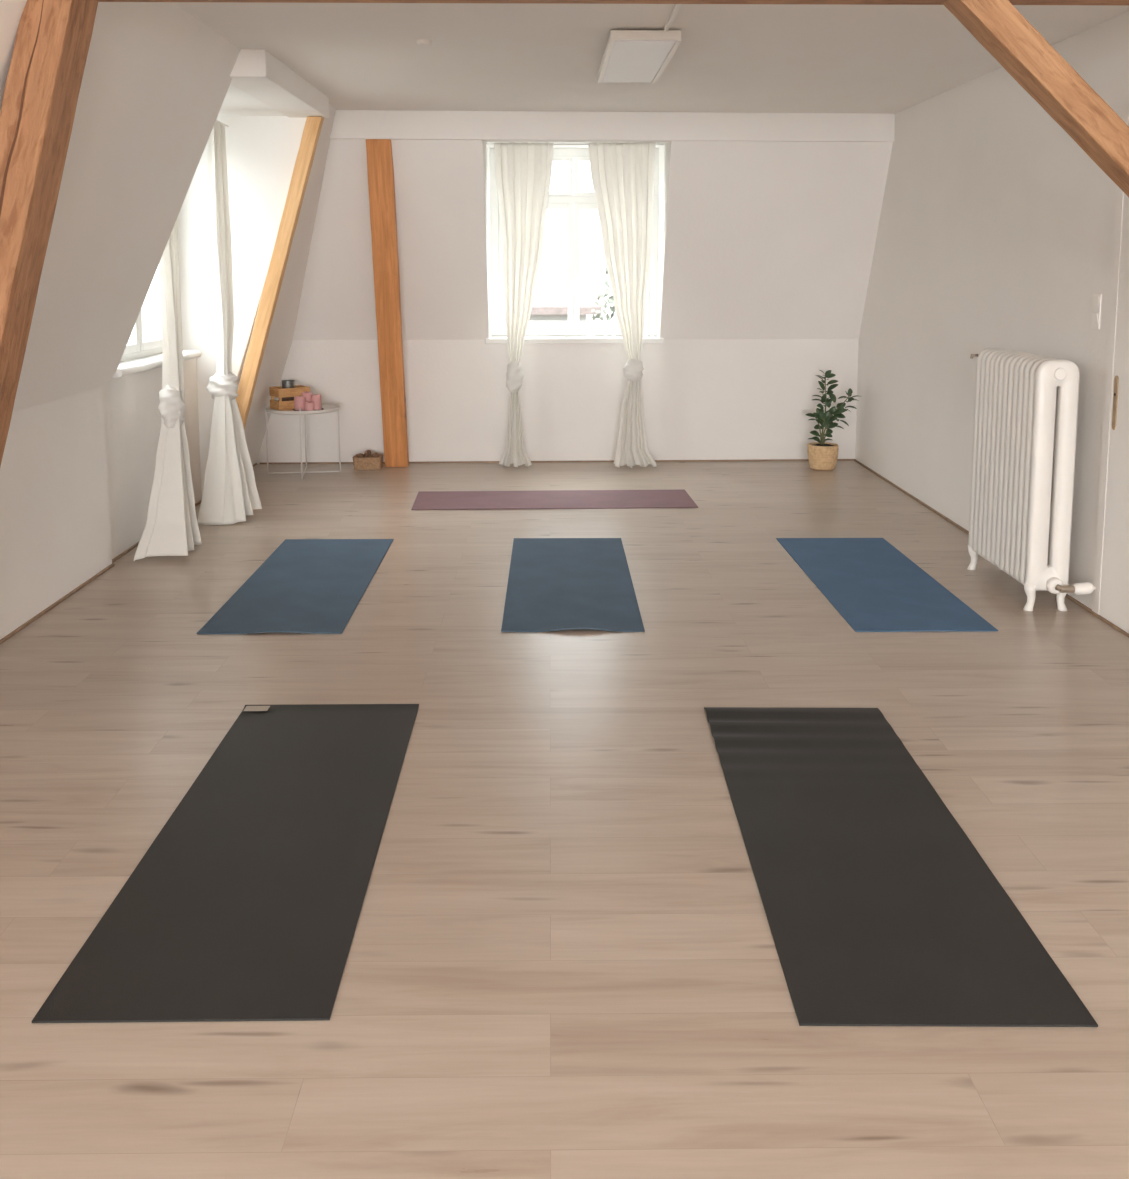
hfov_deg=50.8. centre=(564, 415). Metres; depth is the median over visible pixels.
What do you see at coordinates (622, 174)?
curtain
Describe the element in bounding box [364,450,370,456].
pine cone
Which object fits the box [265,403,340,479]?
side table
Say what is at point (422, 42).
smoke detector
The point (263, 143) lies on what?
lining
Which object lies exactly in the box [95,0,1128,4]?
tie beam
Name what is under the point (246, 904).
yoga mat
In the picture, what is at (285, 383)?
candle tin
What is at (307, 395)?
pillar candle
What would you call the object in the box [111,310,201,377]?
windowsill
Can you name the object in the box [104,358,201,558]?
wall
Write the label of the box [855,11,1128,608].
wall
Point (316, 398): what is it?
pillar candle
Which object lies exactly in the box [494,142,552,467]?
curtain
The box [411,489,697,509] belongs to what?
yoga mat
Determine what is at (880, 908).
yoga mat
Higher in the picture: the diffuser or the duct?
the duct
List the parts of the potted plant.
stem, basket pot, stem, stem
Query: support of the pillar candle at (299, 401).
on the plate
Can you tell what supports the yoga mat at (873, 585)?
on the floor
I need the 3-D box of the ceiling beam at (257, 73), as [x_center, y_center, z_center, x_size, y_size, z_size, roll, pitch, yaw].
[-1.619,-1.857,6.756,0.250,0.135,1.710,0,7,-1]
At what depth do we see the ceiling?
5.99 m
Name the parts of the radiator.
leg, leg, leg, valve knob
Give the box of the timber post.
[366,139,408,466]
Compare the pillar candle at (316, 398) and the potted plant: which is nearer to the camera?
the pillar candle at (316, 398)
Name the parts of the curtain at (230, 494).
panel, panel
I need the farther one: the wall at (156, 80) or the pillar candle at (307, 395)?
the pillar candle at (307, 395)
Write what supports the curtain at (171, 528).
hanging from the curtain rod
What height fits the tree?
11.103 m
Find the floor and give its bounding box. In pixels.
[0,461,1128,1178]
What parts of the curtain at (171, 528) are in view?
panel, panel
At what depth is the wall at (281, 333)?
8.53 m
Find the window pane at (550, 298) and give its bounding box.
[505,224,600,326]
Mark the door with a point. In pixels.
(1110, 600)
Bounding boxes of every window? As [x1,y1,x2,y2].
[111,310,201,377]
[485,148,663,343]
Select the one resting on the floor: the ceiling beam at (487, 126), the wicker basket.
the wicker basket
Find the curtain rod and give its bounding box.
[487,143,663,144]
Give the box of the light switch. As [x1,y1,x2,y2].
[1091,294,1101,328]
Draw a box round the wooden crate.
[269,385,309,410]
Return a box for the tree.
[591,266,614,320]
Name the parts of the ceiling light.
rail, rail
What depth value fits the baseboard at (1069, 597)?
7.11 m
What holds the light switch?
attached to the wall at (996, 226)
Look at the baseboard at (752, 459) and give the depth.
9.40 m
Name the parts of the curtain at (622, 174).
panel, panel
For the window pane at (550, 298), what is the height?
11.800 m
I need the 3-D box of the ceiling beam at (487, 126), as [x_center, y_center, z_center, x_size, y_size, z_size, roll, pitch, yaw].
[0.304,-2.032,8.397,4.063,0.195,0.160,0,7,-2]
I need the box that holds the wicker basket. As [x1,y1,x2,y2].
[352,454,382,469]
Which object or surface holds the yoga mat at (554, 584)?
on the floor
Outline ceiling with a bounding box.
[175,2,1128,112]
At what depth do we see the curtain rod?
8.88 m
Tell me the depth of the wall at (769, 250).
9.21 m
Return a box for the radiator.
[967,348,1095,610]
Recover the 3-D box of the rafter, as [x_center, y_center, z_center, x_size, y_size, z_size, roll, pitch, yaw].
[-1.925,-0.654,7.663,0.796,2.472,0.088,0,7,-1]
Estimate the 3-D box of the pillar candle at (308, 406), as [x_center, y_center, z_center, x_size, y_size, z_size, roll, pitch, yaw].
[-1.856,-0.066,8.651,0.072,0.066,0.072,0,7,-1]
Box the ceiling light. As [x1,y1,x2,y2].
[597,30,680,83]
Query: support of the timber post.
on the floor
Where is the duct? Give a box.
[664,4,680,30]
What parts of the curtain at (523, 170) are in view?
panel, panel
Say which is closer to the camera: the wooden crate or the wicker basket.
the wooden crate
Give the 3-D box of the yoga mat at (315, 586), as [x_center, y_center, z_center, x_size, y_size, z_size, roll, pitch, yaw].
[-1.261,0.810,5.887,0.611,0.013,1.734,0,7,-1]
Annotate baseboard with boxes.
[0,500,200,643]
[260,459,853,463]
[854,459,1128,637]
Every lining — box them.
[144,85,306,493]
[482,140,671,337]
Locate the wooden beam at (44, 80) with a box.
[0,0,97,466]
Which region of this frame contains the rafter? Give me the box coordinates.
[236,116,323,429]
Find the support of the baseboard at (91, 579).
attached to the wall at (156, 80)
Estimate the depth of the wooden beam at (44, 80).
3.81 m
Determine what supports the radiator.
on the floor
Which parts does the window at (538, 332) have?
frame, frame, handle, sill, frame, frame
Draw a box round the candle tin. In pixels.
[282,380,293,388]
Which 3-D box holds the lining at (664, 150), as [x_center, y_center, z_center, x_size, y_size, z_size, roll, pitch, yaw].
[0.083,-1.356,9.004,1.457,1.590,1.157,0,7,-1]
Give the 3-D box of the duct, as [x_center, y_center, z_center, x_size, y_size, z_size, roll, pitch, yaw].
[0.466,-1.647,4.646,0.016,0.018,1.440,0,7,-1]
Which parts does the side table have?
leg, leg, leg, leg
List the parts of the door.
lock plate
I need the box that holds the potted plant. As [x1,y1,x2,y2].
[806,370,858,470]
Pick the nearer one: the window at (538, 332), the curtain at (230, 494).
the curtain at (230, 494)
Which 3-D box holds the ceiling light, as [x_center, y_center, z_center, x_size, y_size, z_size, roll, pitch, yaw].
[0.355,-1.796,5.992,0.322,0.060,1.270,0,7,-1]
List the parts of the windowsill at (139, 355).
frame, frame, sill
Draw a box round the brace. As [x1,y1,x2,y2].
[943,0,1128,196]
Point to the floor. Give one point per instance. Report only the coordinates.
(563, 962)
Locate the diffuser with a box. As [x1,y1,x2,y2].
[602,40,675,81]
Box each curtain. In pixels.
[134,220,200,560]
[198,121,261,524]
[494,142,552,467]
[588,142,656,467]
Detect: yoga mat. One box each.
[32,704,418,1022]
[197,539,393,633]
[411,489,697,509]
[501,538,644,631]
[704,707,1097,1026]
[776,538,997,631]
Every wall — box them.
[0,0,240,639]
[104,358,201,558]
[237,104,335,464]
[257,139,892,463]
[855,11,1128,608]
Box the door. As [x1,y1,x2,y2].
[1092,104,1128,632]
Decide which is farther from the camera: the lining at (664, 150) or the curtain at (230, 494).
the lining at (664, 150)
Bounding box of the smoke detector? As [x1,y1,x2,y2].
[417,39,431,45]
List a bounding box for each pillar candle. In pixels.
[294,396,304,410]
[302,392,311,401]
[304,402,313,410]
[311,394,321,409]
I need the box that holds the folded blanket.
[275,397,293,400]

